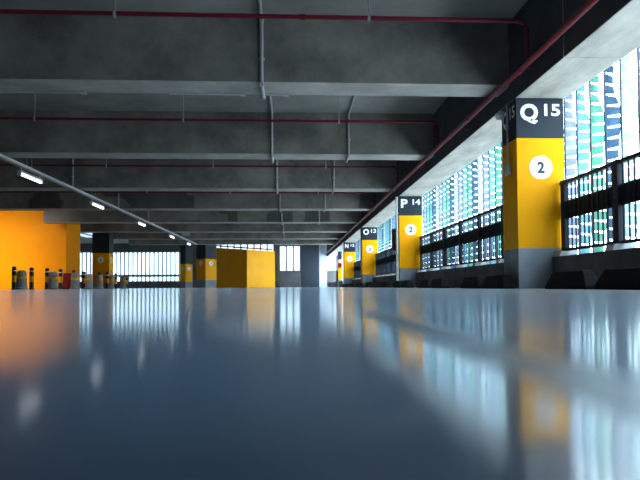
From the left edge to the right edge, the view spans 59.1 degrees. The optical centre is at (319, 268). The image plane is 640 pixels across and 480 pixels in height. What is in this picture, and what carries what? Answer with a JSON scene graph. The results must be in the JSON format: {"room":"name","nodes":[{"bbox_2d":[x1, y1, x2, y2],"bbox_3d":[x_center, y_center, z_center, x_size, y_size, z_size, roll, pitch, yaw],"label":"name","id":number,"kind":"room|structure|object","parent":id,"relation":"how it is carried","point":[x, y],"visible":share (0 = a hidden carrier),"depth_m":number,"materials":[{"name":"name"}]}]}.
{"room":"parking garage","nodes":[
{"label":"parking garage","id":0,"kind":"room"},
{"bbox_2d":[0,211,79,288],"bbox_3d":[-15.870,-0.874,24.562,10.826,3.560,1.600,0,-2,-3],"label":"wall","id":1,"kind":"structure","parent":0,"point":[26,242],"depth_m":23.96,"materials":[{"name":"orange paint"}]},
{"bbox_2d":[80,243,337,287],"bbox_3d":[-13.436,-0.278,49.562,30.245,3.910,0.300,0,-2,-3],"label":"wall","id":2,"kind":"structure","parent":0,"point":[286,278],"depth_m":49.44,"materials":[{"name":"paint"}]},
{"bbox_2d":[80,252,179,281],"bbox_3d":[-16.890,-0.174,49.342,11.263,2.630,0.180,0,-2,-3],"label":"window","id":3,"kind":"structure","parent":2,"relation":"in","point":[166,275],"depth_m":49.40,"materials":[{"name":"glass"}]},
{"bbox_2d":[279,246,299,270],"bbox_3d":[-2.671,-0.920,50.123,1.852,2.260,0.120,0,-2,-3],"label":"window","id":4,"kind":"structure","parent":2,"relation":"in","point":[279,246],"depth_m":50.06,"materials":[{"name":"silver metal"}]},
{"bbox_2d":[0,0,527,242],"bbox_3d":[-12.066,-3.114,20.219,30.000,0.600,59.400,0,-2,-3],"label":"ceiling","id":5,"kind":"structure","parent":0,"point":[410,8],"depth_m":10.28,"materials":[{"name":"concrete"}]},
{"bbox_2d":[80,232,91,237],"bbox_3d":[-15.045,-2.337,37.373,3.000,0.120,6.400,0,-2,-3],"label":"window","id":6,"kind":"structure","parent":5,"relation":"in","point":[83,235],"depth_m":38.61,"materials":[{"name":"white glass"}]},
{"bbox_2d":[0,153,197,244],"bbox_3d":[-6.703,-2.336,20.769,0.114,0.985,26.000,0,-2,-3],"label":"track","id":7,"kind":"object","parent":5,"relation":"hanging from","point":[2,157],"visible":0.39,"depth_m":14.69,"materials":[{"name":"silver metal"}]},
{"bbox_2d":[17,167,42,183],"bbox_3d":[-6.265,-2.021,12.254,0.100,0.184,1.095,0,-2,-3],"label":"tube light","id":8,"kind":"object","parent":7,"relation":"attached to","point":[39,180],"visible":1,"depth_m":12.14,"materials":[{"name":"white plastic"}]},
{"bbox_2d":[89,198,104,209],"bbox_3d":[-6.479,-1.888,16.429,0.100,0.184,1.040,0,-2,-3],"label":"tube light","id":9,"kind":"object","parent":7,"relation":"attached to","point":[91,202],"visible":1,"depth_m":16.32,"materials":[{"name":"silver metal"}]},
{"bbox_2d":[71,158,149,220],"bbox_3d":[-6.698,-2.486,17.146,0.080,0.908,15.093,0,-2,-3],"label":"conduit","id":10,"kind":"object","parent":5,"relation":"attached to","point":[72,176],"visible":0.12,"depth_m":15.07,"materials":[{"name":"silver metal"}]},
{"bbox_2d":[0,191,374,210],"bbox_3d":[-7.546,-2.440,19.279,18.925,0.860,0.450,0,-2,-3],"label":"ceiling beam","id":11,"kind":"structure","parent":5,"relation":"attached to","point":[8,201],"depth_m":19.22,"materials":[{"name":"concrete"}]},
{"bbox_2d":[0,191,374,205],"bbox_3d":[-7.512,-2.460,18.027,18.665,0.900,0.068,0,-2,-3],"label":"pipe","id":12,"kind":"object","parent":5,"relation":"hanging from","point":[147,192],"visible":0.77,"depth_m":18.11,"materials":[{"name":"red metal"}]},
{"bbox_2d":[0,158,396,191],"bbox_3d":[-7.342,-2.567,15.289,18.925,0.860,0.450,0,-2,-3],"label":"ceiling beam","id":13,"kind":"structure","parent":5,"relation":"attached to","point":[87,178],"depth_m":15.29,"materials":[{"name":"concrete"}]},
{"bbox_2d":[0,159,398,183],"bbox_3d":[-7.308,-2.587,14.034,18.665,0.900,0.068,0,-2,-3],"label":"pipe","id":14,"kind":"object","parent":5,"relation":"hanging from","point":[106,165],"visible":0.88,"depth_m":14.25,"materials":[{"name":"red metal"}]},
{"bbox_2d":[43,211,360,223],"bbox_3d":[-4.754,-2.327,23.423,12.925,0.860,0.450,0,-2,-3],"label":"ceiling beam","id":15,"kind":"structure","parent":5,"relation":"attached to","point":[49,217],"depth_m":23.22,"materials":[{"name":"concrete"}]},
{"bbox_2d":[80,224,350,232],"bbox_3d":[-4.958,-2.200,27.414,12.925,0.860,0.450,0,-2,-3],"label":"ceiling beam","id":16,"kind":"structure","parent":5,"relation":"attached to","point":[84,228],"depth_m":27.21,"materials":[{"name":"concrete"}]},
{"bbox_2d":[0,110,433,159],"bbox_3d":[-7.138,-2.694,11.298,18.925,0.860,0.450,0,-2,-3],"label":"ceiling beam","id":17,"kind":"structure","parent":5,"relation":"attached to","point":[92,139],"depth_m":11.35,"materials":[{"name":"concrete"}]},
{"bbox_2d":[0,95,438,145],"bbox_3d":[-7.105,-2.712,10.081,18.665,0.900,0.068,0,-2,-3],"label":"pipe","id":18,"kind":"object","parent":5,"relation":"hanging from","point":[34,118],"visible":0.97,"depth_m":10.33,"materials":[{"name":"red metal"}]},
{"bbox_2d":[114,233,342,239],"bbox_3d":[-5.162,-2.074,31.404,12.925,0.860,0.450,0,-2,-3],"label":"ceiling beam","id":19,"kind":"structure","parent":5,"relation":"attached to","point":[117,236],"depth_m":31.21,"materials":[{"name":"concrete"}]},
{"bbox_2d":[128,239,337,244],"bbox_3d":[-5.367,-1.947,35.395,12.925,0.860,0.450,0,-2,-3],"label":"ceiling beam","id":20,"kind":"structure","parent":5,"relation":"attached to","point":[266,241],"depth_m":35.21,"materials":[{"name":"concrete"}]},
{"bbox_2d":[0,14,508,96],"bbox_3d":[-6.933,-2.820,7.308,18.925,0.860,0.450,0,-2,-3],"label":"ceiling beam","id":21,"kind":"structure","parent":5,"relation":"attached to","point":[40,53],"depth_m":7.41,"materials":[{"name":"concrete"}]},
{"bbox_2d":[0,91,288,96],"bbox_3d":[-3.067,-2.386,7.667,5.280,0.028,0.060,0,-2,-3],"label":"conduit","id":22,"kind":"object","parent":21,"relation":"attached to","point":[80,92],"visible":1,"depth_m":7.71,"materials":[{"name":"silver metal"}]},
{"bbox_2d":[0,0,529,58],"bbox_3d":[-6.900,-2.840,6.069,18.665,0.900,0.068,0,-2,-3],"label":"pipe","id":23,"kind":"object","parent":5,"relation":"hanging from","point":[114,12],"visible":0.99,"depth_m":6.38,"materials":[{"name":"red metal"}]},
{"bbox_2d":[257,0,284,240],"bbox_3d":[-1.343,-2.466,18.754,0.080,0.913,28.420,0,-2,-3],"label":"conduit","id":24,"kind":"object","parent":5,"relation":"attached to","point":[261,59],"visible":0.7,"depth_m":7.51,"materials":[{"name":"silver metal"}]},
{"bbox_2d":[318,96,354,224],"bbox_3d":[0.273,-2.519,17.504,0.080,0.904,15.093,0,-2,-3],"label":"conduit","id":25,"kind":"object","parent":5,"relation":"attached to","point":[348,113],"visible":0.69,"depth_m":11.47,"materials":[{"name":"silver metal"}]},
{"bbox_2d":[327,233,357,256],"bbox_3d":[1.287,-1.955,38.324,0.655,1.420,16.545,0,-2,-3],"label":"beam","id":26,"kind":"structure","parent":5,"relation":"attached to","point":[333,252],"depth_m":38.04,"materials":[{"name":"concrete"}]},
{"bbox_2d":[325,0,598,254],"bbox_3d":[1.594,-1.859,23.933,0.204,0.090,44.500,0,-2,-3],"label":"pipe","id":27,"kind":"object","parent":26,"relation":"attached to","point":[588,4],"visible":1,"depth_m":7.24,"materials":[{"name":"red metal"}]},
{"bbox_2d":[346,211,380,239],"bbox_3d":[1.915,-2.174,26.061,0.655,1.080,7.985,0,-2,-3],"label":"beam","id":28,"kind":"structure","parent":5,"relation":"attached to","point":[354,234],"depth_m":25.24,"materials":[{"name":"concrete"}]},
{"bbox_2d":[366,160,433,223],"bbox_3d":[2.324,-2.427,18.076,0.655,1.080,7.985,0,-2,-3],"label":"beam","id":29,"kind":"structure","parent":5,"relation":"attached to","point":[386,210],"depth_m":16.61,"materials":[{"name":"concrete"}]},
{"bbox_2d":[409,0,621,187],"bbox_3d":[2.732,-2.681,10.090,0.655,1.080,7.985,0,-2,-3],"label":"beam","id":30,"kind":"structure","parent":5,"relation":"attached to","point":[553,75],"depth_m":7.36,"materials":[{"name":"concrete"}]},
{"bbox_2d":[563,0,639,57],"bbox_3d":[3.316,-3.043,-1.317,0.655,1.080,14.840,0,-2,-3],"label":"beam","id":31,"kind":"structure","parent":5,"relation":"attached to","point":[610,28],"depth_m":5.60,"materials":[{"name":"concrete"}]},
{"bbox_2d":[0,287,639,479],"bbox_3d":[-12.191,0.894,20.085,29.700,0.300,59.400,0,-2,-3],"label":"floor","id":32,"kind":"structure","parent":0,"point":[265,383],"depth_m":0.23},
{"bbox_2d":[11,266,16,289],"bbox_3d":[-10.761,0.322,19.876,0.200,0.815,0.200,0,-2,-3],"label":"marker post","id":33,"kind":"object","parent":32,"relation":"on","point":[14,270],"visible":0.94,"depth_m":19.81,"materials":[{"name":"black plastic"}]},
{"bbox_2d":[15,270,27,289],"bbox_3d":[-10.192,0.378,19.302,0.400,0.660,0.400,0,-2,-3],"label":"bollard","id":34,"kind":"object","parent":32,"relation":"on","point":[21,278],"visible":1,"depth_m":19.17,"materials":[{"name":"grey concrete"}]},
{"bbox_2d":[29,267,33,288],"bbox_3d":[-10.710,0.356,20.980,0.200,0.815,0.200,0,-2,-3],"label":"marker post","id":35,"kind":"object","parent":32,"relation":"on","point":[31,271],"visible":0.92,"depth_m":20.92,"materials":[{"name":"black plastic"}]},
{"bbox_2d":[45,268,48,288],"bbox_3d":[-10.479,0.377,21.692,0.200,0.815,0.200,0,-2,-3],"label":"marker post","id":36,"kind":"object","parent":32,"relation":"on","point":[46,269],"visible":0.84,"depth_m":21.63,"materials":[{"name":"black plastic"}]},
{"bbox_2d":[47,272,58,288],"bbox_3d":[-10.115,0.443,21.408,0.400,0.660,0.400,0,-2,-3],"label":"bollard","id":37,"kind":"object","parent":32,"relation":"on","point":[53,276],"visible":0.94,"depth_m":21.28,"materials":[{"name":"grey concrete"}]},
{"bbox_2d":[58,269,62,288],"bbox_3d":[-10.519,0.415,22.891,0.200,0.815,0.200,0,-2,-3],"label":"marker post","id":38,"kind":"object","parent":32,"relation":"on","point":[60,272],"visible":0.87,"depth_m":22.83,"materials":[{"name":"black plastic"}]},
{"bbox_2d":[62,273,80,288],"bbox_3d":[-10.366,0.512,23.547,0.590,0.660,0.491,0,-2,-3],"label":"block","id":39,"kind":"object","parent":32,"relation":"on","point":[66,284],"visible":0.58,"depth_m":23.40,"materials":[{"name":"red plastic"}]},
{"bbox_2d":[70,273,79,288],"bbox_3d":[-9.851,0.483,22.723,0.400,0.660,0.400,0,-2,-3],"label":"bollard","id":40,"kind":"object","parent":32,"relation":"on","point":[74,276],"visible":0.93,"depth_m":22.59,"materials":[{"name":"grey concrete"}]},
{"bbox_2d":[81,271,85,288],"bbox_3d":[-10.985,0.524,26.270,0.200,0.815,0.200,0,-2,-3],"label":"marker post","id":41,"kind":"object","parent":32,"relation":"on","point":[83,272],"visible":0.87,"depth_m":26.20,"materials":[{"name":"black plastic"}]},
{"bbox_2d":[84,274,93,288],"bbox_3d":[-10.102,0.547,24.711,0.400,0.660,0.400,0,-2,-3],"label":"bollard","id":42,"kind":"object","parent":32,"relation":"on","point":[88,277],"visible":1,"depth_m":24.58,"materials":[{"name":"grey concrete"}]},
{"bbox_2d":[95,274,103,288],"bbox_3d":[-10.197,0.592,26.108,0.400,0.660,0.400,0,-2,-3],"label":"bollard","id":43,"kind":"object","parent":32,"relation":"on","point":[99,278],"visible":1,"depth_m":25.97,"materials":[{"name":"grey concrete"}]},
{"bbox_2d":[92,233,113,288],"bbox_3d":[-11.081,-0.766,28.858,0.847,3.558,0.706,0,-2,-3],"label":"column","id":44,"kind":"structure","parent":32,"relation":"on","point":[102,243],"depth_m":28.52,"materials":[{"name":"paint"}]},
{"bbox_2d":[105,272,108,288],"bbox_3d":[-10.463,0.569,27.798,0.200,0.815,0.200,0,-2,-3],"label":"marker post","id":45,"kind":"object","parent":32,"relation":"on","point":[107,273],"visible":1,"depth_m":27.74,"materials":[{"name":"black plastic"}]},
{"bbox_2d":[109,275,114,288],"bbox_3d":[-10.439,0.659,28.197,0.400,0.660,0.400,0,-2,-3],"label":"bollard","id":46,"kind":"object","parent":32,"relation":"on","point":[111,278],"visible":0.8,"depth_m":28.07,"materials":[{"name":"grey concrete"}]},
{"bbox_2d":[114,273,117,288],"bbox_3d":[-11.011,0.656,30.472,0.200,0.815,0.200,0,-2,-3],"label":"marker post","id":47,"kind":"object","parent":32,"relation":"on","point":[115,275],"visible":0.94,"depth_m":30.42,"materials":[{"name":"black plastic"}]},
{"bbox_2d":[119,276,126,288],"bbox_3d":[-10.732,0.742,30.784,0.400,0.660,0.400,0,-2,-3],"label":"bollard","id":48,"kind":"object","parent":32,"relation":"on","point":[122,279],"visible":1,"depth_m":30.65,"materials":[{"name":"grey concrete"}]},
{"bbox_2d":[180,245,192,287],"bbox_3d":[-10.998,-0.389,46.462,0.726,3.908,0.726,-2,-2,39],"label":"column","id":49,"kind":"structure","parent":32,"relation":"on","point":[186,251],"depth_m":46.22,"materials":[{"name":"paint"}]},
{"bbox_2d":[196,245,215,287],"bbox_3d":[-7.407,-0.537,36.850,0.921,3.558,0.921,-2,-2,39],"label":"column","id":50,"kind":"structure","parent":32,"relation":"on","point":[205,254],"depth_m":36.51,"materials":[{"name":"paint"}]},
{"bbox_2d":[216,248,274,287],"bbox_3d":[-5.469,-0.140,40.501,4.385,2.969,3.796,0,-2,-3],"label":"enclosure","id":51,"kind":"object","parent":32,"relation":"on","point":[235,268],"visible":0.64,"depth_m":40.12,"materials":[{"name":"yellow paint"}]},
{"bbox_2d":[216,245,272,249],"bbox_3d":[-5.849,-1.585,39.917,4.888,0.533,3.086,0,-2,-3],"label":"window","id":52,"kind":"structure","parent":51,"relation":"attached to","point":[216,245],"depth_m":39.60,"materials":[{"name":"white glass"}]},
{"bbox_2d":[274,245,278,286],"bbox_3d":[-3.697,-0.381,48.110,0.446,3.908,0.440,0,-2,-3],"label":"pier","id":53,"kind":"object","parent":32,"relation":"on","point":[276,247],"visible":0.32,"depth_m":47.91,"materials":[{"name":"concrete"}]},
{"bbox_2d":[301,245,318,286],"bbox_3d":[-0.802,-0.518,44.306,1.442,3.908,0.540,0,-2,-3],"label":"pillar","id":54,"kind":"structure","parent":32,"relation":"on","point":[309,253],"depth_m":44.05,"materials":[{"name":"grey stone"}]},
{"bbox_2d":[319,245,326,286],"bbox_3d":[0.253,-0.447,46.762,0.651,3.908,0.340,0,-2,-3],"label":"pilaster","id":55,"kind":"object","parent":32,"relation":"on","point":[322,248],"visible":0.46,"depth_m":46.61,"materials":[{"name":"white paint"}]},
{"bbox_2d":[338,251,341,286],"bbox_3d":[1.398,0.033,39.507,0.280,2.479,0.450,0,-2,-3],"label":"column","id":56,"kind":"structure","parent":32,"relation":"on","point":[339,252],"depth_m":39.28,"materials":[{"name":"paint"}]},
{"bbox_2d":[344,242,354,283],"bbox_3d":[1.633,-0.219,31.534,0.635,2.479,0.506,0,-2,-3],"label":"column","id":57,"kind":"structure","parent":32,"relation":"on","point":[349,247],"depth_m":31.29,"materials":[{"name":"paint"}]},
{"bbox_2d":[342,243,343,283],"bbox_3d":[1.281,-0.219,31.329,0.084,2.470,0.084,0,-2,-3],"label":"downpipe","id":58,"kind":"object","parent":57,"relation":"attached to","point":[342,243],"visible":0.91,"depth_m":31.32,"materials":[{"name":"white paint"}]},
{"bbox_2d":[360,227,376,284],"bbox_3d":[2.042,-0.472,23.549,0.635,2.479,0.506,0,-2,-3],"label":"column","id":59,"kind":"structure","parent":32,"relation":"on","point":[368,235],"depth_m":23.31,"materials":[{"name":"paint"}]},
{"bbox_2d":[381,281,390,287],"bbox_3d":[1.948,0.464,16.715,0.176,0.180,0.840,0,-2,-3],"label":"wheel stop","id":60,"kind":"object","parent":32,"relation":"on","point":[386,284],"visible":1,"depth_m":16.39,"materials":[{"name":"black rubber"}]},
{"bbox_2d":[393,281,401,287],"bbox_3d":[2.051,0.400,14.699,0.176,0.180,0.840,0,-2,-3],"label":"wheel stop","id":61,"kind":"object","parent":32,"relation":"on","point":[397,284],"visible":0.82,"depth_m":14.55,"materials":[{"name":"black rubber"}]},
{"bbox_2d":[400,280,413,287],"bbox_3d":[2.103,0.368,13.700,0.176,0.180,0.840,0,-2,-3],"label":"wheel stop","id":62,"kind":"object","parent":32,"relation":"on","point":[405,283],"visible":1,"depth_m":13.39,"materials":[{"name":"black rubber"}]},
{"bbox_2d":[395,196,421,287],"bbox_3d":[2.450,-0.726,15.563,0.635,2.479,0.506,0,-2,-3],"label":"column","id":63,"kind":"structure","parent":32,"relation":"on","point":[409,207],"depth_m":15.32,"materials":[{"name":"paint"}]},
{"bbox_2d":[392,229,395,250],"bbox_3d":[2.059,-0.802,15.629,0.132,0.600,0.200,0,-2,-3],"label":"upper cabinet","id":64,"kind":"object","parent":63,"relation":"attached to","point":[393,230],"visible":0.81,"depth_m":15.53,"materials":[{"name":"red"}]},
{"bbox_2d":[395,197,398,280],"bbox_3d":[2.098,-0.726,15.358,0.084,2.470,0.084,0,-2,-3],"label":"downpipe","id":65,"kind":"object","parent":63,"relation":"attached to","point":[396,198],"visible":0.9,"depth_m":15.33,"materials":[{"name":"metal"}]},
{"bbox_2d":[418,279,432,287],"bbox_3d":[2.206,0.304,11.684,0.176,0.180,0.840,0,-2,-3],"label":"wheel stop","id":66,"kind":"object","parent":32,"relation":"on","point":[424,283],"visible":0.8,"depth_m":11.51,"materials":[{"name":"black rubber"}]},
{"bbox_2d":[430,278,449,287],"bbox_3d":[2.257,0.272,10.686,0.176,0.180,0.840,0,-2,-3],"label":"wheel stop","id":67,"kind":"object","parent":32,"relation":"on","point":[439,282],"visible":0.99,"depth_m":10.39,"materials":[{"name":"black rubber"}]},
{"bbox_2d":[460,276,484,287],"bbox_3d":[2.360,0.208,8.670,0.176,0.180,0.840,0,-2,-3],"label":"wheel stop","id":68,"kind":"object","parent":32,"relation":"on","point":[474,281],"visible":0.77,"depth_m":8.49,"materials":[{"name":"black rubber"}]},
{"bbox_2d":[481,275,515,288],"bbox_3d":[2.411,0.177,7.671,0.176,0.180,0.840,0,-2,-3],"label":"wheel stop","id":69,"kind":"object","parent":32,"relation":"on","point":[492,281],"visible":0.97,"depth_m":7.43,"materials":[{"name":"black rubber"}]},
{"bbox_2d":[502,98,564,288],"bbox_3d":[2.857,-0.979,7.578,0.638,2.479,0.506,0,-2,-3],"label":"column","id":70,"kind":"structure","parent":32,"relation":"on","point":[531,193],"depth_m":7.34,"materials":[{"name":"paint"}]},
{"bbox_2d":[495,111,503,119],"bbox_3d":[2.459,-2.093,7.736,0.122,0.120,0.120,0,-2,-3],"label":"dome camera","id":71,"kind":"object","parent":70,"relation":"attached to","point":[499,116],"visible":1,"depth_m":7.70,"materials":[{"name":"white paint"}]},
{"bbox_2d":[504,104,510,175],"bbox_3d":[2.505,-1.728,7.566,0.050,0.960,0.110,0,-2,-3],"label":"electrical conduit","id":72,"kind":"object","parent":70,"relation":"attached to","point":[507,168],"visible":1,"depth_m":7.55,"materials":[{"name":"grey metal"}]},
{"bbox_2d":[545,270,597,288],"bbox_3d":[2.515,0.112,5.645,0.176,0.180,0.840,0,-2,-3],"label":"wheel stop","id":73,"kind":"object","parent":32,"relation":"on","point":[580,279],"visible":0.81,"depth_m":5.48,"materials":[{"name":"black rubber"}]},
{"bbox_2d":[594,267,639,289],"bbox_3d":[2.565,0.081,4.667,0.176,0.180,0.840,0,-2,-3],"label":"wheel stop","id":74,"kind":"object","parent":32,"relation":"on","point":[616,278],"visible":0.94,"depth_m":4.69,"materials":[{"name":"black rubber"}]},
{"bbox_3d":[3.099,0.881,20.668,0.900,0.180,59.000,0,-2,-3],"label":"trim","id":75,"kind":"structure","parent":32,"relation":"attached to","visible":0},
{"bbox_2d":[383,222,385,250],"bbox_3d":[2.979,-0.810,25.250,0.211,3.450,0.212,0,-2,-24],"label":"blade","id":76,"kind":"object","parent":75,"relation":"on","point":[384,229],"visible":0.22,"depth_m":25.31,"materials":[{"name":"grey metal"}]},
{"bbox_2d":[386,220,388,249],"bbox_3d":[3.016,-0.833,24.521,0.211,3.450,0.212,0,-2,-24],"label":"blade","id":77,"kind":"object","parent":75,"relation":"on","point":[387,241],"visible":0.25,"depth_m":24.57,"materials":[{"name":"grey metal"}]},
{"bbox_2d":[389,218,391,270],"bbox_3d":[3.053,-0.856,23.793,0.211,3.450,0.212,0,-2,-24],"label":"blade","id":78,"kind":"object","parent":75,"relation":"on","point":[390,236],"visible":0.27,"depth_m":23.84,"materials":[{"name":"grey metal"}]},
{"bbox_2d":[422,196,425,257],"bbox_3d":[3.352,-1.041,17.963,0.211,3.450,0.212,0,-2,-24],"label":"blade","id":79,"kind":"object","parent":75,"relation":"on","point":[422,196],"visible":0.03,"depth_m":17.98,"materials":[{"name":"grey metal"}]},
{"bbox_2d":[423,194,428,270],"bbox_3d":[3.370,-1.053,17.599,0.211,3.450,0.212,0,-2,-24],"label":"blade","id":80,"kind":"object","parent":75,"relation":"on","point":[424,198],"visible":0.3,"depth_m":17.65,"materials":[{"name":"grey metal"}]},
{"bbox_2d":[426,192,431,269],"bbox_3d":[3.389,-1.065,17.235,0.211,3.450,0.212,0,-2,-24],"label":"blade","id":81,"kind":"object","parent":75,"relation":"on","point":[427,196],"visible":0.19,"depth_m":17.29,"materials":[{"name":"grey metal"}]},
{"bbox_2d":[429,190,434,232],"bbox_3d":[3.408,-1.076,16.870,0.211,3.450,0.212,0,-2,-24],"label":"blade","id":82,"kind":"object","parent":75,"relation":"on","point":[430,194],"visible":0.25,"depth_m":16.92,"materials":[{"name":"grey metal"}]},
{"bbox_2d":[432,188,438,231],"bbox_3d":[3.426,-1.088,16.506,0.211,3.450,0.212,0,-2,-24],"label":"blade","id":83,"kind":"object","parent":75,"relation":"on","point":[433,192],"visible":0.2,"depth_m":16.56,"materials":[{"name":"grey metal"}]},
{"bbox_2d":[435,185,441,269],"bbox_3d":[3.445,-1.099,16.142,0.211,3.450,0.212,0,-2,-24],"label":"blade","id":84,"kind":"object","parent":75,"relation":"on","point":[436,190],"visible":0.27,"depth_m":16.18,"materials":[{"name":"grey metal"}]},
{"bbox_2d":[438,183,445,268],"bbox_3d":[3.463,-1.111,15.777,0.211,3.450,0.212,0,-2,-24],"label":"blade","id":85,"kind":"object","parent":75,"relation":"on","point":[439,187],"visible":0.31,"depth_m":15.82,"materials":[{"name":"grey metal"}]},
{"bbox_2d":[442,181,448,237],"bbox_3d":[3.482,-1.122,15.413,0.211,3.450,0.212,0,-2,-24],"label":"blade","id":86,"kind":"object","parent":75,"relation":"on","point":[443,185],"visible":0.26,"depth_m":15.46,"materials":[{"name":"grey metal"}]},
{"bbox_2d":[445,178,452,266],"bbox_3d":[3.501,-1.134,15.049,0.211,3.450,0.212,0,-2,-24],"label":"blade","id":87,"kind":"object","parent":75,"relation":"on","point":[446,182],"visible":0.22,"depth_m":15.09,"materials":[{"name":"grey metal"}]},
{"bbox_2d":[449,175,456,267],"bbox_3d":[3.519,-1.145,14.684,0.211,3.450,0.212,0,-2,-24],"label":"blade","id":88,"kind":"object","parent":75,"relation":"on","point":[451,203],"visible":0.26,"depth_m":14.72,"materials":[{"name":"grey metal"}]},
{"bbox_2d":[453,173,460,266],"bbox_3d":[3.538,-1.157,14.320,0.211,3.450,0.212,0,-2,-24],"label":"blade","id":89,"kind":"object","parent":75,"relation":"on","point":[455,195],"visible":0.34,"depth_m":14.36,"materials":[{"name":"grey metal"}]},
{"bbox_2d":[457,169,465,261],"bbox_3d":[3.557,-1.169,13.956,0.211,3.450,0.212,0,-2,-24],"label":"blade","id":90,"kind":"object","parent":75,"relation":"on","point":[459,181],"visible":0.23,"depth_m":14.01,"materials":[{"name":"grey metal"}]},
{"bbox_2d":[462,166,470,266],"bbox_3d":[3.575,-1.180,13.591,0.211,3.450,0.212,0,-2,-24],"label":"blade","id":91,"kind":"object","parent":75,"relation":"on","point":[464,190],"visible":0.2,"depth_m":13.63,"materials":[{"name":"grey metal"}]},
{"bbox_2d":[466,163,475,266],"bbox_3d":[3.594,-1.192,13.227,0.211,3.450,0.212,0,-2,-24],"label":"blade","id":92,"kind":"object","parent":75,"relation":"on","point":[468,169],"visible":0.28,"depth_m":13.27,"materials":[{"name":"grey metal"}]},
{"bbox_2d":[471,159,480,260],"bbox_3d":[3.613,-1.203,12.863,0.211,3.450,0.212,0,-2,-24],"label":"blade","id":93,"kind":"object","parent":75,"relation":"on","point":[473,166],"visible":0.22,"depth_m":12.90,"materials":[{"name":"grey metal"}]},
{"bbox_2d":[477,155,486,258],"bbox_3d":[3.631,-1.215,12.498,0.211,3.450,0.212,0,-2,-24],"label":"blade","id":94,"kind":"object","parent":75,"relation":"on","point":[479,163],"visible":0.18,"depth_m":12.54,"materials":[{"name":"grey metal"}]},
{"bbox_2d":[482,151,492,263],"bbox_3d":[3.650,-1.226,12.134,0.211,3.450,0.212,0,-2,-24],"label":"blade","id":95,"kind":"object","parent":75,"relation":"on","point":[484,159],"visible":0.23,"depth_m":12.17,"materials":[{"name":"grey metal"}]},
{"bbox_2d":[488,147,498,263],"bbox_3d":[3.668,-1.238,11.770,0.211,3.450,0.212,0,-2,-24],"label":"blade","id":96,"kind":"object","parent":75,"relation":"on","point":[490,155],"visible":0.34,"depth_m":11.81,"materials":[{"name":"grey metal"}]},
{"bbox_2d":[494,142,501,257],"bbox_3d":[3.687,-1.250,11.405,0.211,3.450,0.212,0,-2,-24],"label":"blade","id":97,"kind":"object","parent":75,"relation":"on","point":[496,150],"visible":0.25,"depth_m":11.44,"materials":[{"name":"grey metal"}]},
{"bbox_2d":[501,142,502,203],"bbox_3d":[3.706,-1.261,11.041,0.211,3.450,0.212,0,-2,-24],"label":"blade","id":98,"kind":"object","parent":75,"relation":"on","point":[501,142],"visible":0.12,"depth_m":11.10,"materials":[{"name":"grey metal"}]},
{"bbox_2d":[563,93,577,252],"bbox_3d":[3.836,-1.342,8.490,0.211,3.450,0.212,0,-2,-24],"label":"blade","id":99,"kind":"object","parent":75,"relation":"on","point":[566,105],"visible":0.34,"depth_m":8.52,"materials":[{"name":"grey metal"}]},
{"bbox_2d":[575,85,591,253],"bbox_3d":[3.855,-1.354,8.126,0.211,3.450,0.212,0,-2,-24],"label":"blade","id":100,"kind":"object","parent":75,"relation":"on","point":[580,136],"visible":0.41,"depth_m":8.15,"materials":[{"name":"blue metal"}]},
{"bbox_2d":[589,75,605,251],"bbox_3d":[3.874,-1.365,7.762,0.211,3.450,0.212,0,-2,-24],"label":"blade","id":101,"kind":"object","parent":75,"relation":"on","point":[594,129],"visible":0.49,"depth_m":7.79,"materials":[{"name":"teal metal"}]},
{"bbox_2d":[603,64,620,242],"bbox_3d":[3.892,-1.377,7.397,0.211,3.450,0.212,0,-2,-24],"label":"blade","id":102,"kind":"object","parent":75,"relation":"on","point":[608,100],"visible":0.42,"depth_m":7.43,"materials":[{"name":"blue metal"}]},
{"bbox_2d":[619,53,639,247],"bbox_3d":[3.911,-1.388,7.033,0.211,3.450,0.212,0,-2,-24],"label":"blade","id":103,"kind":"object","parent":75,"relation":"on","point":[623,68],"visible":0.48,"depth_m":7.06,"materials":[{"name":"grey metal"}]},
{"bbox_2d":[637,46,639,150],"bbox_3d":[3.929,-1.400,6.669,0.211,3.450,0.212,0,-2,-24],"label":"blade","id":104,"kind":"object","parent":75,"relation":"on","point":[638,48],"visible":0.54,"depth_m":6.73,"materials":[{"name":"grey metal"}]},
{"bbox_2d":[329,281,337,286],"bbox_3d":[1.230,1.242,44.925,0.310,0.405,10.350,0,-2,-3],"label":"wall","id":105,"kind":"structure","parent":0,"point":[331,284],"depth_m":44.94,"materials":[{"name":"concrete"}]},
{"bbox_2d":[352,247,639,287],"bbox_3d":[2.954,0.173,11.233,0.310,0.405,40.135,0,-2,-3],"label":"wall","id":106,"kind":"structure","parent":0,"point":[597,262],"depth_m":6.97,"materials":[{"name":"concrete"}]},
{"bbox_2d":[352,260,360,279],"bbox_3d":[2.096,0.000,27.547,0.240,0.974,7.460,0,-2,-3],"label":"railing fence","id":107,"kind":"object","parent":106,"relation":"on","point":[357,265],"visible":0.41,"depth_m":29.77,"materials":[{"name":"black metal"}]},
{"bbox_2d":[374,248,395,276],"bbox_3d":[2.505,-0.254,19.561,0.240,0.974,7.460,0,-2,-3],"label":"railing fence","id":108,"kind":"object","parent":106,"relation":"on","point":[386,257],"visible":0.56,"depth_m":20.80,"materials":[{"name":"black metal"}]},
{"bbox_2d":[417,204,503,271],"bbox_3d":[2.913,-0.507,11.576,0.240,0.974,7.460,0,-2,-3],"label":"railing fence","id":109,"kind":"object","parent":106,"relation":"on","point":[432,242],"visible":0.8,"depth_m":11.41,"materials":[{"name":"black metal"}]},
{"bbox_2d":[554,151,639,256],"bbox_3d":[3.275,-0.731,4.509,0.240,0.974,5.620,0,-2,-3],"label":"railing fence","id":110,"kind":"object","parent":106,"relation":"on","point":[620,193],"visible":0.99,"depth_m":6.34,"materials":[{"name":"black metal"}]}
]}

